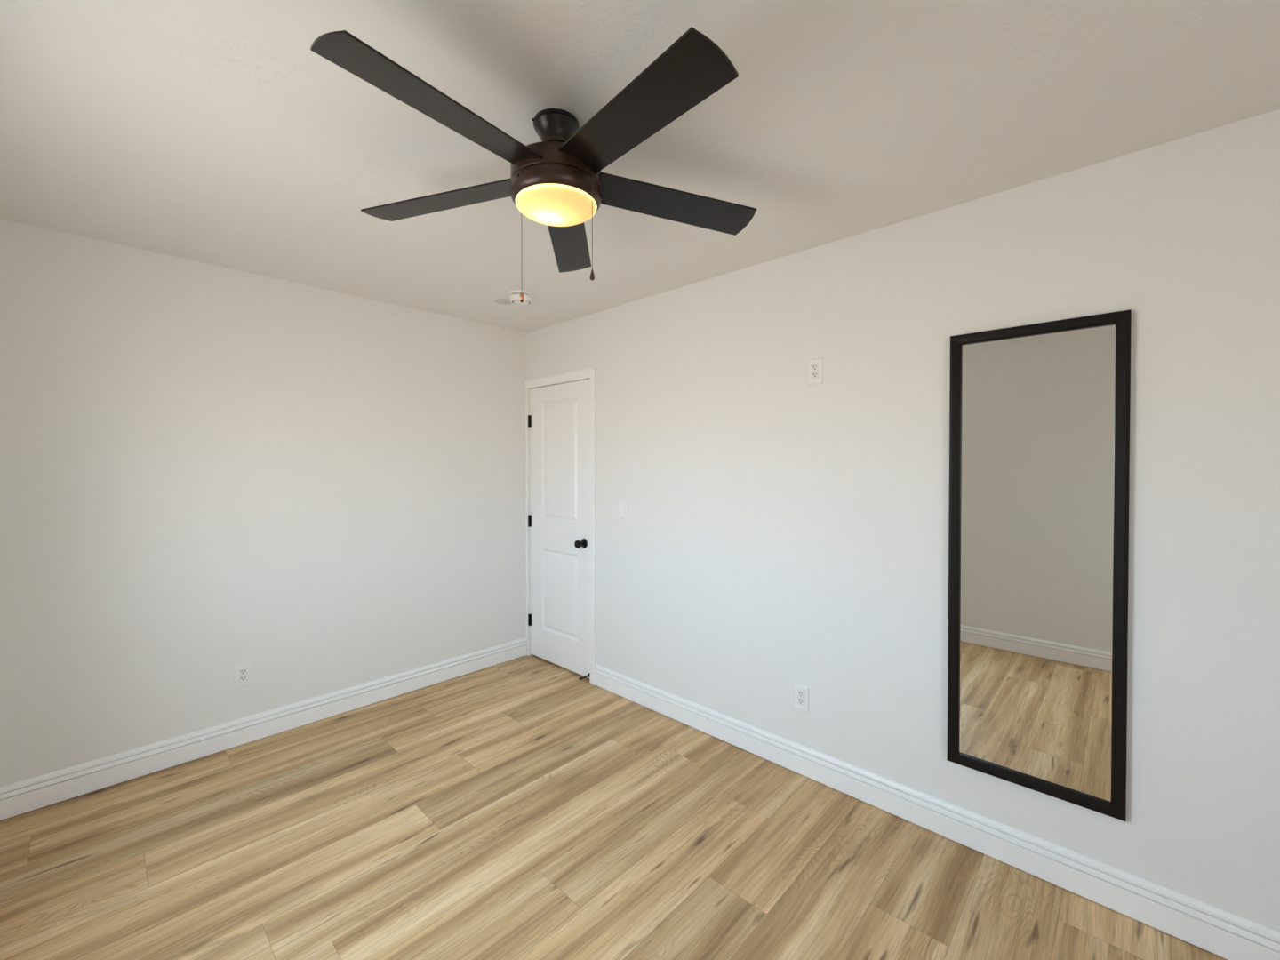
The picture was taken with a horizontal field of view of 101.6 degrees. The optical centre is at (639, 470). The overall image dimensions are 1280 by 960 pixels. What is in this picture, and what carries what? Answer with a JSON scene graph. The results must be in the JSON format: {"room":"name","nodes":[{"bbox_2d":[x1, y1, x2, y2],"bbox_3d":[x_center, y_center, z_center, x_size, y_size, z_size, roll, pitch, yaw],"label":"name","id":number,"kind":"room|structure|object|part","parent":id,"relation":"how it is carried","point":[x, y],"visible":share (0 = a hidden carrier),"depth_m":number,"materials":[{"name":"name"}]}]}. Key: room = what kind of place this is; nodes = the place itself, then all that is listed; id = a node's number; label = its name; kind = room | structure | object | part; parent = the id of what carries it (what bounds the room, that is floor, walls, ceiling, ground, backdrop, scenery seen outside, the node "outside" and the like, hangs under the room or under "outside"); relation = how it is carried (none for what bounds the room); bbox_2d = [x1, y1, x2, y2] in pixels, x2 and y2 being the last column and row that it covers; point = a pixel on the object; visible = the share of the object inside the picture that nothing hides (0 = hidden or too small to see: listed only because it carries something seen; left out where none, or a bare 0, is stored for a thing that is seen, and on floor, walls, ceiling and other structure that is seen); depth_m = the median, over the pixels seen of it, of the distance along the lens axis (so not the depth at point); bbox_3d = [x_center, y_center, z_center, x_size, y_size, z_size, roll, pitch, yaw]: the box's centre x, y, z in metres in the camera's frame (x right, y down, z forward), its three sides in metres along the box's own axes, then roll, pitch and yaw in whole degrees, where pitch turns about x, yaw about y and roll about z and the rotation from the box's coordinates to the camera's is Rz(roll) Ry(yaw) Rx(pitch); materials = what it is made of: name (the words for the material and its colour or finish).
{"room":"empty bedroom","nodes":[
{"label":"empty bedroom","id":0,"kind":"room"},
{"bbox_2d":[0,218,526,786],"bbox_3d":[-1.815,0.193,3.047,0.140,2.440,2.920,1,1,43],"label":"wall","id":1,"kind":"structure","parent":0,"point":[206,470],"depth_m":2.63,"materials":[{"name":"paint"}]},
{"bbox_2d":[233,662,251,687],"bbox_3d":[-2.052,1.059,2.699,0.007,0.117,0.073,1,1,43],"label":"wall outlet","id":2,"kind":"object","parent":1,"relation":"attached to","point":[242,672],"visible":1,"depth_m":2.70,"materials":[{"name":"white plastic"}]},
{"bbox_2d":[239,667,247,682],"bbox_3d":[-2.052,1.059,2.699,0.005,0.066,0.033,1,1,43],"label":"receptacle","id":3,"kind":"object","parent":2,"relation":"attached to","point":[243,671],"depth_m":2.70,"materials":[{"name":"white plastic"}]},
{"bbox_2d":[0,637,526,820],"bbox_3d":[-1.764,1.344,3.000,0.017,0.130,2.624,1,1,43],"label":"baseboard","id":4,"kind":"structure","parent":1,"relation":"attached to","point":[35,793],"depth_m":2.63,"materials":[{"name":"white paint"}]},
{"bbox_2d":[0,655,1227,959],"bbox_3d":[0.127,1.484,1.229,5.480,0.100,2.920,1,1,43],"label":"floor","id":5,"kind":"structure","parent":0,"point":[522,808],"depth_m":1.89,"materials":[{"name":"brown wood"}]},
{"bbox_2d":[0,0,1279,333],"bbox_3d":[0.129,-1.056,1.202,5.480,0.100,2.920,1,1,43],"label":"ceiling","id":6,"kind":"structure","parent":0,"point":[209,132],"depth_m":1.49,"materials":[{"name":"paint"}]},
{"bbox_2d":[495,298,511,304],"bbox_3d":[-0.828,-1.027,3.179,0.110,0.003,0.110,1,1,43],"label":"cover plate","id":7,"kind":"object","parent":6,"relation":"attached to","point":[505,301],"visible":0.87,"depth_m":3.18,"materials":[{"name":"white plastic"}]},
{"bbox_2d":[508,289,533,305],"bbox_3d":[-0.692,-1.001,3.041,0.143,0.052,0.143,1,1,43],"label":"smoke detector","id":8,"kind":"object","parent":6,"relation":"attached to","point":[515,295],"visible":0.92,"depth_m":3.00,"materials":[{"name":"white plastic"}]},
{"bbox_2d":[310,26,756,302],"bbox_3d":[-0.241,-0.761,1.492,1.233,0.498,1.236,1,1,43],"label":"ceiling fan","id":9,"kind":"object","parent":6,"relation":"hanging from","point":[557,181],"visible":1,"depth_m":1.39,"materials":[{"name":"brown metal"}]},
{"bbox_3d":[-0.452,-0.833,1.211,0.132,0.054,0.541,0,1,34],"label":"blade","id":10,"kind":"part","parent":9,"relation":"part of","materials":[{"name":"brown wood"}]},
{"bbox_3d":[-0.604,-0.837,1.625,0.541,0.054,0.132,0,1,16],"label":"blade","id":11,"kind":"part","parent":9,"relation":"part of","materials":[{"name":"brown wood"}]},
{"bbox_3d":[-0.243,-0.759,1.523,0.232,0.040,0.232,1,1,43],"label":"lamp shade","id":12,"kind":"part","parent":9,"relation":"part of","materials":[{"name":"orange glass"}]},
{"bbox_3d":[-0.258,-0.840,1.897,0.132,0.054,0.541,0,1,-2],"label":"blade","id":13,"kind":"part","parent":9,"relation":"part of","materials":[{"name":"brown wood"}]},
{"bbox_3d":[-0.133,-0.677,1.450,0.002,0.247,0.002,1,1,43],"label":"pull chain","id":14,"kind":"part","parent":9,"relation":"part of","materials":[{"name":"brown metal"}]},
{"bbox_3d":[-0.012,-0.832,1.228,0.132,0.054,0.541,0,1,-38],"label":"blade","id":15,"kind":"part","parent":9,"relation":"part of","materials":[{"name":"brown wood"}]},
{"bbox_3d":[0.108,-0.837,1.652,0.541,0.054,0.132,0,1,-20],"label":"blade","id":16,"kind":"part","parent":9,"relation":"part of","materials":[{"name":"brown wood"}]},
{"bbox_2d":[526,109,1279,932],"bbox_3d":[1.081,0.203,2.227,5.200,2.440,0.140,1,1,43],"label":"wall","id":17,"kind":"structure","parent":0,"point":[780,531],"depth_m":2.05,"materials":[{"name":"paint"}]},
{"bbox_2d":[528,379,589,679],"bbox_3d":[-0.594,0.390,3.680,0.707,1.994,0.117,1,1,43],"label":"door","id":18,"kind":"structure","parent":17,"relation":"in","point":[558,419],"depth_m":3.69,"materials":[{"name":"white paint"}]},
{"bbox_3d":[-0.404,0.491,3.473,0.054,0.054,0.062,1,1,43],"label":"knob","id":19,"kind":"part","parent":18,"relation":"part of","materials":[{"name":"black metal"}]},
{"bbox_2d":[524,367,596,685],"bbox_3d":[-0.578,0.367,3.683,0.789,2.078,0.020,1,1,43],"label":"trim","id":20,"kind":"structure","parent":17,"relation":"attached to","point":[590,373],"depth_m":3.43,"materials":[{"name":"white paint"}]},
{"bbox_2d":[618,498,627,518],"bbox_3d":[-0.106,0.238,3.244,0.075,0.120,0.010,1,1,43],"label":"light switch","id":21,"kind":"object","parent":17,"relation":"attached to","point":[622,502],"visible":1,"depth_m":3.24,"materials":[{"name":"white plastic"}]},
{"bbox_2d":[793,682,808,712],"bbox_3d":[0.754,1.064,2.443,0.073,0.117,0.007,1,1,43],"label":"wall outlet","id":22,"kind":"object","parent":17,"relation":"attached to","point":[801,692],"visible":1,"depth_m":2.44,"materials":[{"name":"white plastic"}]},
{"bbox_2d":[797,689,804,705],"bbox_3d":[0.754,1.064,2.443,0.033,0.066,0.005,1,1,43],"label":"receptacle","id":23,"kind":"object","parent":22,"relation":"attached to","point":[800,692],"depth_m":2.44,"materials":[{"name":"white plastic"}]},
{"bbox_2d":[807,357,823,384],"bbox_3d":[0.800,-0.451,2.385,0.073,0.117,0.007,1,1,43],"label":"wall outlet","id":24,"kind":"object","parent":17,"relation":"attached to","point":[815,366],"visible":1,"depth_m":2.38,"materials":[{"name":"white plastic"}]},
{"bbox_2d":[811,363,818,378],"bbox_3d":[0.800,-0.451,2.385,0.033,0.066,0.005,1,1,43],"label":"receptacle","id":25,"kind":"object","parent":24,"relation":"attached to","point":[814,366],"depth_m":2.38,"materials":[{"name":"white plastic"}]},
{"bbox_2d":[594,664,1279,959],"bbox_3d":[1.314,1.358,1.912,4.411,0.130,0.017,1,1,43],"label":"baseboard","id":26,"kind":"structure","parent":17,"relation":"attached to","point":[1225,934],"depth_m":1.91,"materials":[{"name":"white paint"}]},
{"bbox_2d":[946,309,1131,822],"bbox_3d":[1.374,0.305,1.837,0.504,1.630,0.024,1,1,43],"label":"wall mirror","id":27,"kind":"object","parent":17,"relation":"attached to","point":[1039,413],"visible":1,"depth_m":1.82,"materials":[{"name":"black mirror"}]}
]}

